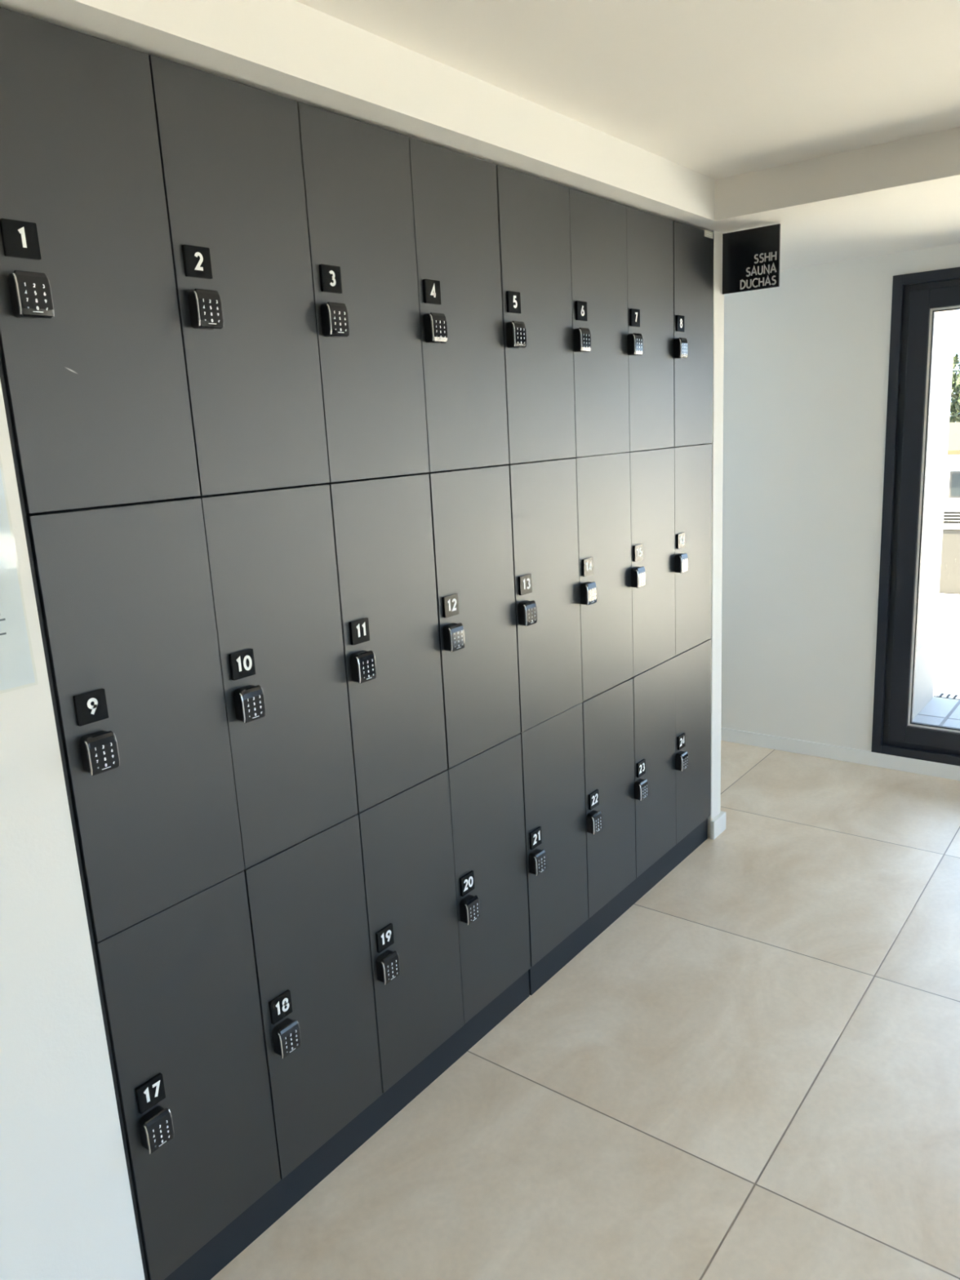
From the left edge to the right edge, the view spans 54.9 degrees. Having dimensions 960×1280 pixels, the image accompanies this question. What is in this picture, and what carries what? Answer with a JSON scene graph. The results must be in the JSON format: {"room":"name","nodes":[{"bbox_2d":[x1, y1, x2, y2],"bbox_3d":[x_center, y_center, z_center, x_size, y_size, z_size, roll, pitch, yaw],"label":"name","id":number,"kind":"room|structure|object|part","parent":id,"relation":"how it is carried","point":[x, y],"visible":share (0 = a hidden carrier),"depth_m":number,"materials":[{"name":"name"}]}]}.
{"room":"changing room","nodes":[
{"label":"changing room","id":0,"kind":"room"},
{"bbox_2d":[0,380,145,1279],"bbox_3d":[-1.924,0.554,0.199,0.474,2.182,3.590,7,16,37],"label":"wall","id":1,"kind":"structure","parent":0,"point":[67,1210],"depth_m":1.45,"materials":[{"name":"white paint"}]},
{"bbox_2d":[0,470,35,690],"bbox_3d":[-0.768,-0.111,1.222,0.004,0.430,0.305,7,16,37],"label":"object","id":2,"kind":"object","parent":1,"relation":"attached to","point":[16,669],"visible":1,"depth_m":1.34,"materials":[{"name":"white paper"}]},
{"bbox_2d":[0,0,714,225],"bbox_3d":[-1.260,-0.802,0.809,0.534,0.120,5.893,7,16,37],"label":"ceiling beam","id":3,"kind":"structure","parent":1,"relation":"attached to","point":[294,50],"depth_m":1.75,"materials":[{"name":"white paint"}]},
{"bbox_2d":[210,595,959,1279],"bbox_3d":[1.866,1.076,2.399,15.000,0.200,11.750,7,16,37],"label":"floor","id":4,"kind":"structure","parent":0,"point":[752,1072],"depth_m":2.22,"materials":[{"name":"beige tile"}]},
{"bbox_2d":[0,353,148,1279],"bbox_3d":[-0.658,0.208,1.451,0.018,2.170,0.010,7,16,37],"label":"strip","id":5,"kind":"object","parent":4,"relation":"on","point":[2,375],"visible":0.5,"depth_m":1.46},
{"bbox_2d":[93,871,280,1279],"bbox_3d":[-0.686,0.785,1.833,0.477,0.693,0.302,7,16,37],"label":"locker","id":6,"kind":"object","parent":4,"relation":"on","point":[180,986],"visible":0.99,"depth_m":1.69,"materials":[{"name":"laminate"}]},
{"bbox_2d":[26,497,244,942],"bbox_3d":[-0.722,0.106,1.678,0.477,0.698,0.302,7,16,37],"label":"locker","id":7,"kind":"object","parent":6,"relation":"on","point":[125,592],"visible":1,"depth_m":1.53,"materials":[{"name":"laminate"}]},
{"bbox_3d":[-0.613,0.185,1.446,0.009,0.055,0.002,7,16,37],"label":"chrome trim","id":8,"kind":"part","parent":7,"relation":"part of","materials":[{"name":"silver metal"}]},
{"bbox_3d":[-0.615,0.106,1.461,0.006,0.049,0.050,7,16,37],"label":"number plate","id":9,"kind":"part","parent":7,"relation":"part of","materials":[{"name":"black plastic"}]},
{"bbox_2d":[0,7,200,513],"bbox_3d":[-0.757,-0.571,1.524,0.477,0.687,0.302,7,16,37],"label":"locker","id":10,"kind":"object","parent":7,"relation":"on","point":[91,351],"visible":1,"depth_m":1.39,"materials":[{"name":"laminate"}]},
{"bbox_3d":[-0.648,-0.485,1.293,0.009,0.055,0.002,7,16,37],"label":"chrome trim","id":11,"kind":"part","parent":10,"relation":"part of","materials":[{"name":"silver metal"}]},
{"bbox_3d":[-0.651,-0.567,1.307,0.006,0.049,0.050,7,16,37],"label":"number plate","id":12,"kind":"part","parent":10,"relation":"part of","materials":[{"name":"black plastic"}]},
{"bbox_3d":[-0.619,-0.495,1.330,0.009,0.055,0.002,7,16,37],"label":"chrome trim","id":13,"kind":"part","parent":10,"relation":"part of","materials":[{"name":"silver metal"}]},
{"bbox_3d":[-0.584,0.175,1.483,0.009,0.055,0.002,7,16,37],"label":"chrome trim","id":14,"kind":"part","parent":7,"relation":"part of","materials":[{"name":"silver metal"}]},
{"bbox_3d":[-0.577,0.867,1.601,0.009,0.055,0.002,7,16,37],"label":"chrome trim","id":15,"kind":"part","parent":6,"relation":"part of","materials":[{"name":"silver metal"}]},
{"bbox_3d":[-0.578,0.795,1.619,0.006,0.049,0.050,7,16,37],"label":"number plate","id":16,"kind":"part","parent":6,"relation":"part of","materials":[{"name":"black plastic"}]},
{"bbox_2d":[243,813,382,1179],"bbox_3d":[-0.502,0.722,2.066,0.477,0.693,0.301,7,16,37],"label":"locker","id":17,"kind":"object","parent":4,"relation":"on","point":[307,906],"visible":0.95,"depth_m":1.93,"materials":[{"name":"laminate"}]},
{"bbox_2d":[193,484,357,869],"bbox_3d":[-0.537,0.043,1.911,0.477,0.698,0.301,7,16,37],"label":"locker","id":18,"kind":"object","parent":17,"relation":"on","point":[271,553],"visible":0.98,"depth_m":1.77,"materials":[{"name":"plastic"}]},
{"bbox_2d":[148,54,329,495],"bbox_3d":[-0.573,-0.634,1.757,0.477,0.687,0.301,7,16,37],"label":"locker","id":19,"kind":"object","parent":18,"relation":"on","point":[230,150],"visible":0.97,"depth_m":1.61,"materials":[{"name":"laminate"}]},
{"bbox_3d":[-0.470,-0.629,1.536,0.006,0.049,0.050,7,16,37],"label":"number plate","id":20,"kind":"part","parent":19,"relation":"part of","materials":[{"name":"black plastic"}]},
{"bbox_3d":[-0.467,-0.547,1.523,0.009,0.055,0.002,7,16,37],"label":"chrome trim","id":21,"kind":"part","parent":19,"relation":"part of","materials":[{"name":"silver metal"}]},
{"bbox_3d":[-0.435,0.045,1.689,0.006,0.049,0.050,7,16,37],"label":"number plate","id":22,"kind":"part","parent":18,"relation":"part of","materials":[{"name":"black plastic"}]},
{"bbox_3d":[-0.432,0.124,1.675,0.009,0.055,0.002,7,16,37],"label":"chrome trim","id":23,"kind":"part","parent":18,"relation":"part of","materials":[{"name":"silver metal"}]},
{"bbox_3d":[-0.398,0.734,1.846,0.006,0.049,0.050,7,16,37],"label":"number plate","id":24,"kind":"part","parent":17,"relation":"part of","materials":[{"name":"black plastic"}]},
{"bbox_3d":[-0.396,0.805,1.831,0.009,0.055,0.002,7,16,37],"label":"chrome trim","id":25,"kind":"part","parent":17,"relation":"part of","materials":[{"name":"silver metal"}]},
{"bbox_2d":[164,970,529,1279],"bbox_3d":[-0.237,1.093,2.154,0.018,0.092,1.214,7,16,37],"label":"plinth","id":26,"kind":"object","parent":4,"relation":"on","point":[205,1264],"visible":0.75,"depth_m":2.05,"materials":[{"name":"blue laminate"}]},
{"bbox_2d":[357,769,464,1093],"bbox_3d":[-0.318,0.659,2.299,0.477,0.693,0.301,7,16,37],"label":"locker","id":27,"kind":"object","parent":4,"relation":"on","point":[406,843],"visible":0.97,"depth_m":2.16,"materials":[{"name":"laminate"}]},
{"bbox_2d":[320,473,447,813],"bbox_3d":[-0.353,-0.020,2.144,0.477,0.698,0.300,7,16,37],"label":"locker","id":28,"kind":"object","parent":27,"relation":"on","point":[383,528],"visible":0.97,"depth_m":2.00,"materials":[{"name":"plastic"}]},
{"bbox_3d":[-0.251,0.062,1.904,0.009,0.055,0.002,7,16,37],"label":"chrome trim","id":29,"kind":"part","parent":28,"relation":"part of","materials":[{"name":"silver metal"}]},
{"bbox_3d":[-0.251,-0.018,1.922,0.006,0.049,0.050,7,16,37],"label":"number plate","id":30,"kind":"part","parent":28,"relation":"part of","materials":[{"name":"black plastic"}]},
{"bbox_2d":[297,101,429,482],"bbox_3d":[-0.389,-0.696,1.990,0.477,0.687,0.301,7,16,37],"label":"locker","id":31,"kind":"object","parent":28,"relation":"on","point":[357,178],"visible":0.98,"depth_m":1.85,"materials":[{"name":"laminate"}]},
{"bbox_3d":[-0.286,-0.608,1.751,0.009,0.055,0.002,7,16,37],"label":"chrome trim","id":32,"kind":"part","parent":31,"relation":"part of","materials":[{"name":"silver metal"}]},
{"bbox_3d":[-0.286,-0.692,1.769,0.006,0.049,0.050,7,16,37],"label":"number plate","id":33,"kind":"part","parent":31,"relation":"part of","materials":[{"name":"black plastic"}]},
{"bbox_3d":[-0.215,0.744,2.059,0.009,0.055,0.002,7,16,37],"label":"chrome trim","id":34,"kind":"part","parent":27,"relation":"part of","materials":[{"name":"silver metal"}]},
{"bbox_3d":[-0.214,0.671,2.079,0.006,0.049,0.050,7,16,37],"label":"number plate","id":35,"kind":"part","parent":27,"relation":"part of","materials":[{"name":"black plastic"}]},
{"bbox_2d":[446,733,530,1024],"bbox_3d":[-0.133,0.596,2.532,0.477,0.693,0.303,7,16,37],"label":"locker","id":36,"kind":"object","parent":4,"relation":"on","point":[486,788],"visible":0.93,"depth_m":2.39,"materials":[{"name":"laminate"}]},
{"bbox_3d":[-0.033,0.681,2.290,0.009,0.055,0.002,7,16,37],"label":"chrome trim","id":37,"kind":"part","parent":36,"relation":"part of","materials":[{"name":"silver metal"}]},
{"bbox_3d":[-0.032,0.609,2.310,0.006,0.049,0.050,7,16,37],"label":"number plate","id":38,"kind":"part","parent":36,"relation":"part of","materials":[{"name":"black plastic"}]},
{"bbox_2d":[422,465,520,768],"bbox_3d":[-0.169,-0.083,2.377,0.477,0.698,0.303,7,16,37],"label":"locker","id":39,"kind":"object","parent":36,"relation":"on","point":[471,507],"visible":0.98,"depth_m":2.24,"materials":[{"name":"plastic"}]},
{"bbox_3d":[-0.069,0.000,2.134,0.009,0.055,0.002,7,16,37],"label":"chrome trim","id":40,"kind":"part","parent":39,"relation":"part of","materials":[{"name":"silver metal"}]},
{"bbox_3d":[-0.068,-0.080,2.153,0.006,0.049,0.050,7,16,37],"label":"number plate","id":41,"kind":"part","parent":39,"relation":"part of","materials":[{"name":"black plastic"}]},
{"bbox_2d":[408,137,509,471],"bbox_3d":[-0.204,-0.759,2.223,0.477,0.687,0.303,7,16,37],"label":"locker","id":42,"kind":"object","parent":39,"relation":"on","point":[455,201],"visible":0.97,"depth_m":2.08,"materials":[{"name":"laminate"}]},
{"bbox_3d":[-0.104,-0.670,1.982,0.009,0.055,0.002,7,16,37],"label":"chrome trim","id":43,"kind":"part","parent":42,"relation":"part of","materials":[{"name":"silver metal"}]},
{"bbox_3d":[-0.104,-0.754,1.999,0.006,0.049,0.050,7,16,37],"label":"number plate","id":44,"kind":"part","parent":42,"relation":"part of","materials":[{"name":"black plastic"}]},
{"bbox_2d":[520,702,588,966],"bbox_3d":[0.055,0.532,2.769,0.477,0.693,0.311,7,16,37],"label":"locker","id":45,"kind":"object","parent":4,"relation":"on","point":[553,765],"visible":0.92,"depth_m":2.63,"materials":[{"name":"laminate"}]},
{"bbox_3d":[0.153,0.546,2.544,0.006,0.049,0.050,7,16,37],"label":"number plate","id":46,"kind":"part","parent":45,"relation":"part of","materials":[{"name":"black plastic"}]},
{"bbox_3d":[0.151,0.619,2.523,0.009,0.055,0.002,7,16,37],"label":"chrome trim","id":47,"kind":"part","parent":45,"relation":"part of","materials":[{"name":"silver metal"}]},
{"bbox_2d":[500,457,582,732],"bbox_3d":[0.019,-0.147,2.615,0.477,0.698,0.311,7,16,37],"label":"locker","id":48,"kind":"object","parent":45,"relation":"on","point":[544,493],"visible":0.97,"depth_m":2.48,"materials":[{"name":"laminate"}]},
{"bbox_3d":[0.117,-0.143,2.387,0.006,0.049,0.050,7,16,37],"label":"number plate","id":49,"kind":"part","parent":48,"relation":"part of","materials":[{"name":"black plastic"}]},
{"bbox_3d":[0.116,-0.063,2.368,0.009,0.055,0.002,7,16,37],"label":"chrome trim","id":50,"kind":"part","parent":48,"relation":"part of","materials":[{"name":"silver metal"}]},
{"bbox_2d":[496,164,576,463],"bbox_3d":[-0.017,-0.823,2.460,0.477,0.687,0.311,7,16,37],"label":"locker","id":51,"kind":"object","parent":48,"relation":"on","point":[534,215],"visible":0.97,"depth_m":2.32,"materials":[{"name":"laminate"}]},
{"bbox_3d":[0.082,-0.817,2.234,0.006,0.049,0.050,7,16,37],"label":"number plate","id":52,"kind":"part","parent":51,"relation":"part of","materials":[{"name":"black plastic"}]},
{"bbox_3d":[0.080,-0.733,2.215,0.009,0.055,0.002,7,16,37],"label":"chrome trim","id":53,"kind":"part","parent":51,"relation":"part of","materials":[{"name":"silver metal"}]},
{"bbox_2d":[582,677,635,918],"bbox_3d":[0.242,0.468,3.007,0.477,0.693,0.304,7,16,37],"label":"locker","id":54,"kind":"object","parent":4,"relation":"on","point":[608,734],"visible":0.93,"depth_m":2.87,"materials":[{"name":"laminate"}]},
{"bbox_3d":[0.337,0.555,2.758,0.009,0.055,0.002,7,16,37],"label":"chrome trim","id":55,"kind":"part","parent":54,"relation":"part of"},
{"bbox_3d":[0.343,0.481,2.785,0.006,0.049,0.050,7,16,37],"label":"number plate","id":56,"kind":"part","parent":54,"relation":"part of","materials":[{"name":"black plastic"}]},
{"bbox_2d":[572,452,633,701],"bbox_3d":[0.207,-0.211,2.852,0.477,0.698,0.305,7,16,37],"label":"locker","id":57,"kind":"object","parent":54,"relation":"on","point":[602,481],"visible":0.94,"depth_m":2.71,"materials":[{"name":"laminate"}]},
{"bbox_3d":[0.301,-0.126,2.603,0.009,0.055,0.002,7,16,37],"label":"chrome trim","id":58,"kind":"part","parent":57,"relation":"part of","materials":[{"name":"silver metal"}]},
{"bbox_3d":[0.307,-0.208,2.627,0.006,0.049,0.050,7,16,37],"label":"number plate","id":59,"kind":"part","parent":57,"relation":"part of","materials":[{"name":"black plastic"}]},
{"bbox_2d":[568,187,629,457],"bbox_3d":[0.171,-0.887,2.698,0.477,0.688,0.305,7,16,37],"label":"locker","id":60,"kind":"object","parent":57,"relation":"on","point":[597,225],"visible":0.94,"depth_m":2.56,"materials":[{"name":"laminate"}]},
{"bbox_3d":[0.266,-0.797,2.450,0.009,0.055,0.002,7,16,37],"label":"chrome trim","id":61,"kind":"part","parent":60,"relation":"part of","materials":[{"name":"silver metal"}]},
{"bbox_3d":[0.272,-0.882,2.474,0.006,0.049,0.050,7,16,37],"label":"number plate","id":62,"kind":"part","parent":60,"relation":"part of","materials":[{"name":"black plastic"}]},
{"bbox_2d":[528,817,707,995],"bbox_3d":[0.501,0.842,3.082,0.018,0.092,1.201,7,16,37],"label":"plinth","id":63,"kind":"object","parent":4,"relation":"on","point":[575,943],"visible":0.64,"depth_m":2.97,"materials":[{"name":"blue laminate"}]},
{"bbox_2d":[631,657,675,878],"bbox_3d":[0.424,0.407,3.236,0.477,0.693,0.308,7,16,37],"label":"locker","id":64,"kind":"object","parent":4,"relation":"on","point":[654,688],"visible":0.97,"depth_m":3.10,"materials":[{"name":"plastic"}]},
{"bbox_3d":[0.518,0.494,2.986,0.009,0.055,0.002,7,16,37],"label":"chrome trim","id":65,"kind":"part","parent":64,"relation":"part of","materials":[{"name":"silver metal"}]},
{"bbox_3d":[0.526,0.419,3.016,0.006,0.049,0.050,7,16,37],"label":"number plate","id":66,"kind":"part","parent":64,"relation":"part of","materials":[{"name":"black plastic"}]},
{"bbox_2d":[629,447,675,676],"bbox_3d":[0.388,-0.273,3.081,0.477,0.698,0.307,7,16,37],"label":"locker","id":67,"kind":"object","parent":64,"relation":"on","point":[651,471],"visible":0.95,"depth_m":2.95,"materials":[{"name":"laminate"}]},
{"bbox_3d":[0.482,-0.188,2.831,0.009,0.055,0.002,7,16,37],"label":"chrome trim","id":68,"kind":"part","parent":67,"relation":"part of","materials":[{"name":"silver metal"}]},
{"bbox_3d":[0.490,-0.271,2.859,0.006,0.049,0.050,7,16,37],"label":"number plate","id":69,"kind":"part","parent":67,"relation":"part of","materials":[{"name":"black plastic"}]},
{"bbox_2d":[626,205,674,451],"bbox_3d":[0.352,-0.949,2.927,0.477,0.687,0.308,7,16,37],"label":"locker","id":70,"kind":"object","parent":67,"relation":"on","point":[650,237],"visible":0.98,"depth_m":2.80,"materials":[{"name":"laminate"}]},
{"bbox_3d":[0.447,-0.858,2.678,0.009,0.055,0.002,7,16,37],"label":"chrome trim","id":71,"kind":"part","parent":70,"relation":"part of","materials":[{"name":"silver metal"}]},
{"bbox_3d":[0.455,-0.944,2.705,0.006,0.049,0.050,7,16,37],"label":"number plate","id":72,"kind":"part","parent":70,"relation":"part of","materials":[{"name":"black plastic"}]},
{"bbox_2d":[674,639,711,844],"bbox_3d":[0.606,0.344,3.467,0.477,0.693,0.302,7,16,37],"label":"locker","id":73,"kind":"object","parent":4,"relation":"on","point":[692,665],"visible":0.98,"depth_m":3.33,"materials":[{"name":"plastic"}]},
{"bbox_3d":[0.708,0.357,3.246,0.006,0.049,0.050,7,16,37],"label":"number plate","id":74,"kind":"part","parent":73,"relation":"part of","materials":[{"name":"black plastic"}]},
{"bbox_2d":[666,444,712,655],"bbox_3d":[0.570,-0.335,3.312,0.477,0.698,0.302,7,16,37],"label":"locker","id":75,"kind":"object","parent":73,"relation":"on","point":[692,463],"visible":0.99,"depth_m":3.18,"materials":[{"name":"laminate"}]},
{"bbox_3d":[0.672,-0.333,3.089,0.006,0.049,0.050,7,16,37],"label":"number plate","id":76,"kind":"part","parent":75,"relation":"part of","materials":[{"name":"black plastic"}]},
{"bbox_3d":[0.666,-0.251,3.063,0.009,0.055,0.002,7,16,37],"label":"chrome trim","id":77,"kind":"part","parent":75,"relation":"part of","materials":[{"name":"silver metal"}]},
{"bbox_2d":[673,220,713,446],"bbox_3d":[0.535,-1.011,3.158,0.477,0.687,0.302,7,16,37],"label":"locker","id":78,"kind":"object","parent":75,"relation":"on","point":[693,247],"visible":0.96,"depth_m":3.02,"materials":[{"name":"laminate"}]},
{"bbox_3d":[0.636,-1.006,2.935,0.006,0.049,0.050,7,16,37],"label":"number plate","id":79,"kind":"part","parent":78,"relation":"part of","materials":[{"name":"black plastic"}]},
{"bbox_3d":[0.630,-0.921,2.911,0.009,0.055,0.002,7,16,37],"label":"chrome trim","id":80,"kind":"part","parent":78,"relation":"part of","materials":[{"name":"silver metal"}]},
{"bbox_2d":[933,692,959,700],"bbox_3d":[3.532,0.422,4.508,2.400,0.006,0.090,7,16,37],"label":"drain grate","id":81,"kind":"object","parent":4,"relation":"on","point":[940,695],"visible":1,"depth_m":5.19,"materials":[{"name":"metal"}]},
{"bbox_2d":[938,511,959,595],"bbox_3d":[3.590,-0.819,8.363,4.200,0.706,0.220,7,16,37],"label":"parapet","id":82,"kind":"object","parent":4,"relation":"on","point":[949,580],"visible":0.02,"depth_m":7.92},
{"bbox_3d":[3.584,-1.114,8.307,4.200,0.106,0.050,7,16,37],"label":"dark rail","id":83,"kind":"part","parent":82,"relation":"part of","materials":[{"name":"metal"}]},
{"bbox_2d":[294,0,959,179],"bbox_3d":[-0.176,-0.774,-0.171,6.300,0.150,6.093,7,16,37],"label":"ceiling","id":84,"kind":"structure","parent":0,"point":[713,89],"depth_m":1.94,"materials":[{"name":"white paint"}]},
{"bbox_2d":[705,230,724,836],"bbox_3d":[0.187,-0.391,3.857,1.702,2.182,0.088,7,16,37],"label":"wall partition","id":85,"kind":"structure","parent":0,"point":[718,298],"depth_m":3.31,"materials":[{"name":"white paint"}]},
{"bbox_2d":[710,810,725,839],"bbox_3d":[0.247,0.636,4.086,1.719,0.073,0.116,7,16,37],"label":"baseboard","id":86,"kind":"structure","parent":85,"relation":"attached to","point":[717,825],"depth_m":3.55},
{"bbox_2d":[722,223,780,294],"bbox_3d":[0.903,-1.268,3.081,0.195,0.193,0.009,7,16,37],"label":"sign","id":87,"kind":"object","parent":85,"relation":"attached to","point":[750,257],"visible":1,"depth_m":3.08,"materials":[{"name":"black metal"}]},
{"bbox_2d":[689,126,959,270],"bbox_3d":[2.117,-1.496,2.738,6.300,0.270,1.453,7,16,37],"label":"ceiling","id":88,"kind":"structure","parent":0,"point":[904,194],"depth_m":2.83,"materials":[{"name":"white paint"}]},
{"bbox_2d":[720,243,959,751],"bbox_3d":[2.548,-0.428,3.475,6.300,2.182,0.240,7,16,37],"label":"wall","id":89,"kind":"structure","parent":0,"point":[806,358],"depth_m":4.13,"materials":[{"name":"white paint"}]},
{"bbox_2d":[720,727,959,780],"bbox_3d":[2.525,0.627,3.613,5.900,0.067,0.012,7,16,37],"label":"baseboard","id":90,"kind":"structure","parent":89,"relation":"attached to","point":[774,742],"depth_m":4.25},
{"bbox_2d":[871,266,959,765],"bbox_3d":[2.976,-0.344,3.054,3.098,2.028,0.102,7,16,37],"label":"door frame","id":91,"kind":"structure","parent":89,"relation":"in","point":[916,296],"depth_m":3.90,"materials":[{"name":"metal"}]},
{"bbox_2d":[912,310,955,719],"bbox_3d":[2.064,-0.930,4.553,0.240,2.770,1.034,7,16,37],"label":"wall","id":92,"kind":"structure","parent":0,"point":[944,321],"depth_m":4.76,"materials":[{"name":"white paint"}]},
{"label":"outside","id":93,"kind":"structure","parent":0,"visible":0},
{"bbox_2d":[938,593,959,595],"bbox_3d":[38.446,-7.926,51.705,120.000,0.300,112.050,7,16,37],"label":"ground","id":94,"kind":"structure","parent":93,"point":[939,593],"depth_m":27.85,"materials":[{"name":"white"}]},
{"bbox_2d":[943,422,959,520],"bbox_3d":[22.104,-4.069,26.609,24.000,5.000,9.000,7,16,37],"label":"house","id":95,"kind":"structure","parent":94,"relation":"on","point":[952,499],"depth_m":27.55,"materials":[{"name":"white"}]},
{"bbox_3d":[14.324,-4.592,27.323,0.660,0.660,0.030,7,16,37],"label":"pane","id":96,"kind":"part","parent":95,"relation":"part of","materials":[{"name":"blue glass"}]},
{"bbox_2d":[949,353,959,422],"bbox_3d":[21.466,-8.520,37.438,5.672,8.928,5.690,7,16,37],"label":"tree","id":97,"kind":"object","parent":94,"relation":"on","point":[955,400],"visible":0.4,"depth_m":37.04,"materials":[{"name":"green plant"}]}
]}

